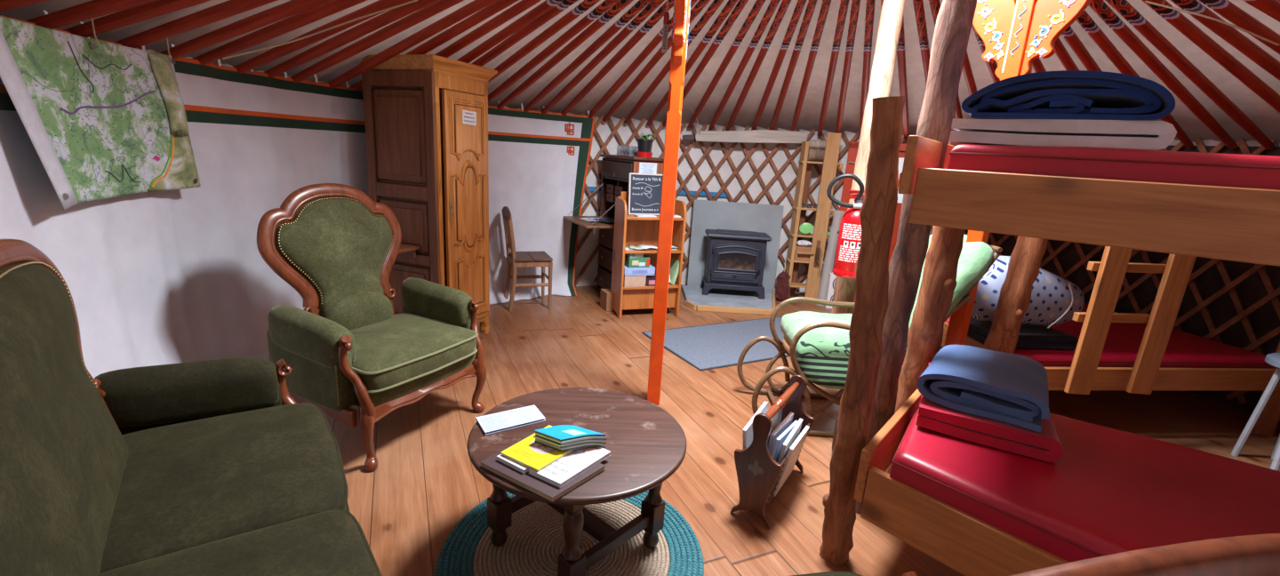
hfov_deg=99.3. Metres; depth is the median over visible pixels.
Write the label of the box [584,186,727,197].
strap
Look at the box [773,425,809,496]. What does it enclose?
magazine
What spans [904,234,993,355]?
cushion
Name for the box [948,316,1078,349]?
blanket
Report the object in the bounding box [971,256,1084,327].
pillow
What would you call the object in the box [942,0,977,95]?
pole
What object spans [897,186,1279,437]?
bunk bed
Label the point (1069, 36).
pole
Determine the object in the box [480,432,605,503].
book
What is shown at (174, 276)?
wall
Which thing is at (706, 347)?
doormat
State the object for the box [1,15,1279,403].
wall
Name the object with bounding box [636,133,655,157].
potted plant
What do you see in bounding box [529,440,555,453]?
picture
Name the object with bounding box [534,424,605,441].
leaflet
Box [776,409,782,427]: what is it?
magazine
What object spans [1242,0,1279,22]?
pole
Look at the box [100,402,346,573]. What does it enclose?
seat cushion
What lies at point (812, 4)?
pole
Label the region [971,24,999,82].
pole
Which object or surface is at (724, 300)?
hearth
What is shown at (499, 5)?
pole
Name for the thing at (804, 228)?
plate
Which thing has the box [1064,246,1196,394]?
ladder
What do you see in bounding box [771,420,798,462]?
magazine
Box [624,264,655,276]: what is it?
game box
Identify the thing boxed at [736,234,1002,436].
rocking chair
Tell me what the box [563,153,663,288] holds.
writing desk
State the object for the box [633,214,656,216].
papers
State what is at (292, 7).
pole
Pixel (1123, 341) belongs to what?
mattress
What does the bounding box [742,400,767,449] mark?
magazine
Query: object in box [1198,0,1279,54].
pole
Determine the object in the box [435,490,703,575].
round rug
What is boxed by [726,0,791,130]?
pole
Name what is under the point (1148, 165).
mattress
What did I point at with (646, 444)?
coffee table
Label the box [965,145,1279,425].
wall
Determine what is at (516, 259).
wooden chair
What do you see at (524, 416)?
print
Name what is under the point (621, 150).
plastic tub
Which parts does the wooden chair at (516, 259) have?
leg, rail, leg, seat, leg, leg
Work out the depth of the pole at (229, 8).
2.16 m
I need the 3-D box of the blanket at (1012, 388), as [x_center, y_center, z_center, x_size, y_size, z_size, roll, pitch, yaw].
[1.218,0.319,1.920,0.376,0.119,0.448,14,17,35]
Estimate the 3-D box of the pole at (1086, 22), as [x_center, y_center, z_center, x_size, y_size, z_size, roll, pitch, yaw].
[2.811,-1.365,3.214,2.167,0.931,0.051,-2,15,-22]
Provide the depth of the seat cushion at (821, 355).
2.78 m
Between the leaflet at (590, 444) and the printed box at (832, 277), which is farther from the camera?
the printed box at (832, 277)
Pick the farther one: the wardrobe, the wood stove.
the wood stove
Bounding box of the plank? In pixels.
[695,129,807,143]
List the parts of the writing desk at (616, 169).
chain, drawer, drawer, drawer, drawer, drawer, drawer, drawer, panel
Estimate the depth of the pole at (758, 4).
4.21 m
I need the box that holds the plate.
[799,223,813,233]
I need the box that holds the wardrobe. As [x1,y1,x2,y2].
[360,54,497,334]
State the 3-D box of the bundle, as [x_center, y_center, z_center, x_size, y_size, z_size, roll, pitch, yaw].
[1.664,-0.454,5.514,0.147,0.065,0.108,4,14,0]
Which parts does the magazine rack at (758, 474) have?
panel, handle, rail, rail, rail, rail, panel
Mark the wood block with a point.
(691, 137)
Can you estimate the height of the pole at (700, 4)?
0.931 m
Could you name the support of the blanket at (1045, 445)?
on the mattress at (1109, 491)
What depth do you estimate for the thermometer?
2.57 m
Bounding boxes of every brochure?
[625,246,636,250]
[628,244,646,249]
[635,243,657,248]
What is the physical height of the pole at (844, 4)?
0.931 m
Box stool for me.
[1230,352,1279,470]
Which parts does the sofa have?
nail trim, frame, panel, arm post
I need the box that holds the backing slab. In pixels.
[687,199,783,290]
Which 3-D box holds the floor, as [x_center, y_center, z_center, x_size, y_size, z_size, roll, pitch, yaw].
[0.833,0.777,2.968,6.480,0.060,6.480,4,14,0]
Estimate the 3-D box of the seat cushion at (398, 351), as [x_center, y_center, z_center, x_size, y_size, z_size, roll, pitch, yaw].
[-1.189,0.283,2.623,0.557,0.157,0.636,11,16,26]
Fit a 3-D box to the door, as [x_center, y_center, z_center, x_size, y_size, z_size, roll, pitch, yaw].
[2.360,-0.587,5.334,0.822,1.616,0.108,11,16,28]
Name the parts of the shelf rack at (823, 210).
shelf, shelf, shelf, shelf, shelf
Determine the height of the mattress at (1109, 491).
0.237 m
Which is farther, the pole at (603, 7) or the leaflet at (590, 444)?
the pole at (603, 7)
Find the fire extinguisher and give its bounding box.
[826,173,864,279]
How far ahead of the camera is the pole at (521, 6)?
3.28 m
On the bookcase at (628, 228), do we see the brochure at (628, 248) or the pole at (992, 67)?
the brochure at (628, 248)
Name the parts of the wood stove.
ash panel, door, sooty glass, door moulding, plate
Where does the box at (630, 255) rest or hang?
on the game box at (644, 261)
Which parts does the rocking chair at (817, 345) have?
rail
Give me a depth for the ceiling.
3.82 m
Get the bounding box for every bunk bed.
[819,0,1279,575]
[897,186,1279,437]
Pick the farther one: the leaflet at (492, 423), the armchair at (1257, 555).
the leaflet at (492, 423)
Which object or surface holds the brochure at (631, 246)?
on the brochure at (628, 248)
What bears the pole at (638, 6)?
attached to the ring
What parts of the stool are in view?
seat, leg, leg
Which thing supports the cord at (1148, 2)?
hanging from the pole at (1228, 10)
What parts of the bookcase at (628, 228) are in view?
panel, shelf, shelf, shelf, panel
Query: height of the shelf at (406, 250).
0.071 m
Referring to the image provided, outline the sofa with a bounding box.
[0,238,382,575]
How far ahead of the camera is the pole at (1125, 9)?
3.02 m
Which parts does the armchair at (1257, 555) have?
arm post, frame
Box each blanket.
[915,362,1063,462]
[916,344,1049,432]
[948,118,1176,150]
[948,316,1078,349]
[961,70,1175,120]
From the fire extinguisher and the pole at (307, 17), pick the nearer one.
the pole at (307, 17)
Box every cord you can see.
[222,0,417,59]
[1144,0,1279,46]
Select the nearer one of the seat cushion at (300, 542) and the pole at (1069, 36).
the seat cushion at (300, 542)
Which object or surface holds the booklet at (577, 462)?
on the book at (547, 491)
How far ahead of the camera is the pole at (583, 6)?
3.59 m
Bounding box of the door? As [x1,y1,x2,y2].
[832,141,906,300]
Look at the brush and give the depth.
5.41 m
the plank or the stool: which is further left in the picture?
the plank
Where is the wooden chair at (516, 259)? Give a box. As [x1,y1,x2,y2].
[501,206,552,311]
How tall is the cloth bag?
0.398 m
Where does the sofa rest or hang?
on the floor
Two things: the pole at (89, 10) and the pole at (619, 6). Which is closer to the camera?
the pole at (89, 10)
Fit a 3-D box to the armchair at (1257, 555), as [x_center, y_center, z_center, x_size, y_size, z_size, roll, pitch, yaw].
[0.332,0.674,0.914,0.822,1.099,0.705,0,15,-15]
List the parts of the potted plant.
saucer pot, pot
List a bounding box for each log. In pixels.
[807,148,824,161]
[808,139,825,148]
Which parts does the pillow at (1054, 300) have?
cord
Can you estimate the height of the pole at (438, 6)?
0.931 m
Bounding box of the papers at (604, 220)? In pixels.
[593,217,614,222]
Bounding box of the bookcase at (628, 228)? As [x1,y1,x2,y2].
[610,191,686,319]
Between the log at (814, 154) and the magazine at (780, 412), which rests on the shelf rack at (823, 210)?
the log at (814, 154)
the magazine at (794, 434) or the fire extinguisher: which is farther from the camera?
the fire extinguisher
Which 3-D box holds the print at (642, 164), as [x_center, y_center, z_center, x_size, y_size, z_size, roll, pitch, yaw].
[0.069,-1.017,4.690,0.120,0.089,0.001,-4,16,-26]
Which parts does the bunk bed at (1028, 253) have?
log post, log post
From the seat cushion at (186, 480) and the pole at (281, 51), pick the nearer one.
the seat cushion at (186, 480)
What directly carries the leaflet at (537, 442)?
on the booklet at (537, 457)
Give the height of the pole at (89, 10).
0.931 m
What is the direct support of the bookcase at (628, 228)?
on the floor
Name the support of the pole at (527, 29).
attached to the ring
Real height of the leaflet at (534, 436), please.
0.021 m
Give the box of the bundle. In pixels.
[796,240,811,247]
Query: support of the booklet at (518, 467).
on the book at (547, 491)
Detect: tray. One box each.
[623,284,645,287]
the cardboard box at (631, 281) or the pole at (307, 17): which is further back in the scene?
the cardboard box at (631, 281)
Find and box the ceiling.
[0,0,1279,143]
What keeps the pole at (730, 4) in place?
attached to the ring
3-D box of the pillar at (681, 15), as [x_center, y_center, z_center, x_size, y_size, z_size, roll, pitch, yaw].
[0.158,-0.630,2.809,0.080,2.660,0.704,5,14,5]
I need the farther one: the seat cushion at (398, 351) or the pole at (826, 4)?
the pole at (826, 4)
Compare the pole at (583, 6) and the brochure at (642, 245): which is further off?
the brochure at (642, 245)
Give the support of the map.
hanging from the wall at (174, 276)
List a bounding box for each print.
[480,407,538,431]
[641,164,654,173]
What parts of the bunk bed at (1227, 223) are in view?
log post, log post, log post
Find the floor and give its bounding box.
[324,284,1279,575]
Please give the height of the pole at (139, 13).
0.931 m
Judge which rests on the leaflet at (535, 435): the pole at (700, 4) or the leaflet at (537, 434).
the leaflet at (537, 434)
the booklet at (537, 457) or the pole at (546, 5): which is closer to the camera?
the booklet at (537, 457)
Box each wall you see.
[0,9,596,378]
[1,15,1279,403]
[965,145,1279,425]
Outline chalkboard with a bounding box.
[627,172,662,215]
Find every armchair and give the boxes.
[256,183,486,471]
[790,533,1279,575]
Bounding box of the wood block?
[682,134,694,140]
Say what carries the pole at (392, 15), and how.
attached to the ring
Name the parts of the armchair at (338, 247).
panel, rail, frame, nail trim, arm post, leg, seat, rail, panel, arm post, leg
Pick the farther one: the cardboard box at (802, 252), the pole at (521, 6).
the cardboard box at (802, 252)
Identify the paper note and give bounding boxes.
[462,109,476,125]
[639,162,656,174]
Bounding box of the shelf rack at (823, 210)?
[784,132,843,299]
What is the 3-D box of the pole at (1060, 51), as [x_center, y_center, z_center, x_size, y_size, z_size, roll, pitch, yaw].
[2.700,-1.428,3.434,2.167,0.931,0.051,-5,16,-30]
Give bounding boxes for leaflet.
[475,405,545,435]
[532,435,604,447]
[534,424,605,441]
[534,440,605,452]
[535,432,606,443]
[535,434,606,445]
[535,438,606,447]
[535,439,606,449]
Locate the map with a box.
[0,16,200,209]
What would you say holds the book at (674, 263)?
on the bookcase at (628, 228)
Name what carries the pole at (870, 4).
attached to the ring
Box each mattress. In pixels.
[889,400,1279,561]
[945,303,1276,368]
[946,144,1279,190]
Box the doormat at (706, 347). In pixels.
[642,316,789,370]
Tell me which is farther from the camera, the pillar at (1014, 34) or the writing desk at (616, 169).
the writing desk at (616, 169)
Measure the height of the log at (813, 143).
0.086 m
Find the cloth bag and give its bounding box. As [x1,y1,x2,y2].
[775,262,790,301]
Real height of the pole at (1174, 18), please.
0.931 m
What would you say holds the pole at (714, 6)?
attached to the ring
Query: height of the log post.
2.462 m
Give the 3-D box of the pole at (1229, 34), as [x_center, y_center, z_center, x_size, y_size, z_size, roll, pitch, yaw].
[2.951,-1.222,2.684,2.167,0.931,0.051,2,14,-7]
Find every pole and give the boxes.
[0,0,49,11]
[24,0,157,29]
[64,0,210,37]
[114,0,277,47]
[160,0,332,58]
[192,0,367,64]
[232,0,410,73]
[263,0,438,78]
[290,0,463,82]
[327,0,497,88]
[351,0,519,90]
[434,0,541,57]
[456,0,564,63]
[471,0,578,66]
[488,0,599,82]
[488,0,619,103]
[496,0,633,110]
[523,0,652,111]
[541,0,664,114]
[561,0,673,115]
[587,0,697,118]
[602,0,710,122]
[624,0,724,124]
[646,0,738,126]
[662,0,748,127]
[687,0,765,128]
[708,0,780,130]
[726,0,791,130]
[751,0,806,130]
[769,0,817,130]
[790,0,831,131]
[817,0,849,136]
[835,0,860,133]
[859,0,875,136]
[896,17,908,140]
[912,0,930,84]
[928,0,963,119]
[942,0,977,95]
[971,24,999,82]
[1032,57,1046,72]
[1054,38,1079,70]
[1061,26,1101,71]
[1076,9,1193,148]
[1088,0,1237,149]
[1104,0,1274,149]
[1141,0,1279,112]
[1170,0,1279,80]
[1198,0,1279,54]
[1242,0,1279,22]
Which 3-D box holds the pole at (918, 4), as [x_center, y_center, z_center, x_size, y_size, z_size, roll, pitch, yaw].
[2.137,-1.616,4.035,0.051,0.931,2.167,13,17,34]
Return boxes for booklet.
[496,454,528,473]
[501,424,574,471]
[528,447,610,487]
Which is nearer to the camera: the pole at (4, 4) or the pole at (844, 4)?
the pole at (4, 4)
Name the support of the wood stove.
on the hearth
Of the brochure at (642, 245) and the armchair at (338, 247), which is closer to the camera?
the armchair at (338, 247)
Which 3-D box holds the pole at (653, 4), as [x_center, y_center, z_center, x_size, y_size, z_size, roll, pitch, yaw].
[-0.232,-1.752,3.986,0.051,0.931,2.167,-7,18,-36]
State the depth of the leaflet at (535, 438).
1.67 m
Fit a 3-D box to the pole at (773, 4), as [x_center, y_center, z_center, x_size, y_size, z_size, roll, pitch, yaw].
[0.822,-1.786,4.381,0.051,0.931,2.167,2,14,-5]
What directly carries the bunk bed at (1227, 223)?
on the floor
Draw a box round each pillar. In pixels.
[647,0,690,405]
[944,0,1091,346]
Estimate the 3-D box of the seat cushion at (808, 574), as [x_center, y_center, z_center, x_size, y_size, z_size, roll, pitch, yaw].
[0.307,0.785,1.009,0.606,0.157,0.557,0,15,-15]
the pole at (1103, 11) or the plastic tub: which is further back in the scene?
the plastic tub
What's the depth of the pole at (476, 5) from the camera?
3.15 m
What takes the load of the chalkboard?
on the bookcase at (628, 228)
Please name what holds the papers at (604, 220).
on the papers at (589, 219)
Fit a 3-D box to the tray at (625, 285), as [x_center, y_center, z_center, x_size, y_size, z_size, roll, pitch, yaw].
[-0.074,-0.069,4.694,0.187,0.068,0.197,-2,15,-20]
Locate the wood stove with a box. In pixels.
[700,228,772,298]
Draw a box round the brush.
[813,240,822,265]
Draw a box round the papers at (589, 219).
[587,217,599,221]
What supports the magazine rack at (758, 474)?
on the floor
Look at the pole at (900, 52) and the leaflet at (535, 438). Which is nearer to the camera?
the leaflet at (535, 438)
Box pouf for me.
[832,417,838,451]
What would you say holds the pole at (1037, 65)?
attached to the ring
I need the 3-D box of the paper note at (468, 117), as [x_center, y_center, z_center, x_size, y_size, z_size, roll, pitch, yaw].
[-1.101,-1.100,3.515,0.002,0.090,0.138,9,15,21]
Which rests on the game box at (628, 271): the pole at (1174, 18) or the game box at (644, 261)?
the game box at (644, 261)
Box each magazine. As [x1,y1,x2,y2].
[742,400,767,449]
[767,412,778,447]
[768,412,793,455]
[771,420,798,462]
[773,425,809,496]
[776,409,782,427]
[777,418,803,463]
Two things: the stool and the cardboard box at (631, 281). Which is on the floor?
the stool
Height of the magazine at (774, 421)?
0.302 m
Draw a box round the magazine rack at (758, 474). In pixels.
[730,374,814,528]
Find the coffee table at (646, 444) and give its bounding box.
[467,387,686,575]
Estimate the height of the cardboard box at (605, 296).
0.166 m
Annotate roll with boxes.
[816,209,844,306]
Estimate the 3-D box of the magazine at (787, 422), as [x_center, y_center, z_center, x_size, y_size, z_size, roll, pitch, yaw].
[0.589,0.690,2.326,0.027,0.260,0.293,12,16,30]
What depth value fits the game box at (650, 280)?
4.67 m
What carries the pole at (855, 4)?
attached to the ring
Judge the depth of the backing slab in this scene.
5.67 m
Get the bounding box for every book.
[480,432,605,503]
[669,256,679,285]
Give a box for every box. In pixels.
[600,288,612,311]
[623,275,646,287]
[624,253,643,257]
[624,255,650,267]
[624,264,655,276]
[645,275,655,286]
[794,245,813,261]
[824,272,836,309]
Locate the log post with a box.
[830,0,905,313]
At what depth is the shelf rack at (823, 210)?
5.40 m
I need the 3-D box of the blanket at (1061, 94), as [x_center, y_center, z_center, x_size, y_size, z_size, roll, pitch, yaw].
[1.233,-0.546,1.593,0.462,0.126,0.357,14,17,35]
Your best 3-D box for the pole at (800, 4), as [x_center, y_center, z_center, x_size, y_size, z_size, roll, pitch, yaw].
[1.099,-1.770,4.385,0.051,0.931,2.167,4,14,3]
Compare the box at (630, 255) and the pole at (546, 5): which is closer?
the pole at (546, 5)
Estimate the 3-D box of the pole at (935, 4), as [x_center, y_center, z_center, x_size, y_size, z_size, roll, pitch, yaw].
[2.246,-1.589,3.954,0.051,0.931,2.167,15,18,37]
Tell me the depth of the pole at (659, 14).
4.05 m
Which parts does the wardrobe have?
panel, frame, panel, panel, cornice, fluted post, frame, door, panel, panel, panel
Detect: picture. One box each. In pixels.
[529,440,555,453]
[574,447,600,456]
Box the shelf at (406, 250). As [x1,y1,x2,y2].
[398,243,419,256]
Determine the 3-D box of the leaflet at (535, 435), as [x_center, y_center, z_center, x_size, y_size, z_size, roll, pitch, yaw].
[-0.216,0.464,1.699,0.205,0.020,0.089,-4,16,-27]
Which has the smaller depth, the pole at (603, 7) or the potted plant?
the pole at (603, 7)
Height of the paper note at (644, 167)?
0.125 m
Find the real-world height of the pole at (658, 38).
0.931 m
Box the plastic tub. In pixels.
[616,144,638,156]
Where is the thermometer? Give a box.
[661,0,669,53]
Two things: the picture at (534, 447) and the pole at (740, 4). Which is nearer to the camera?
the picture at (534, 447)
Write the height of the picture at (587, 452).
0.001 m
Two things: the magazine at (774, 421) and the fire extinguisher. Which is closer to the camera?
the magazine at (774, 421)
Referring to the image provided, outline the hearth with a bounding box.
[681,285,775,315]
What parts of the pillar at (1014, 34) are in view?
post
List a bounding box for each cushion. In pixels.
[97,510,377,575]
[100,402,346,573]
[349,312,476,390]
[780,311,903,389]
[802,573,857,575]
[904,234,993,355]

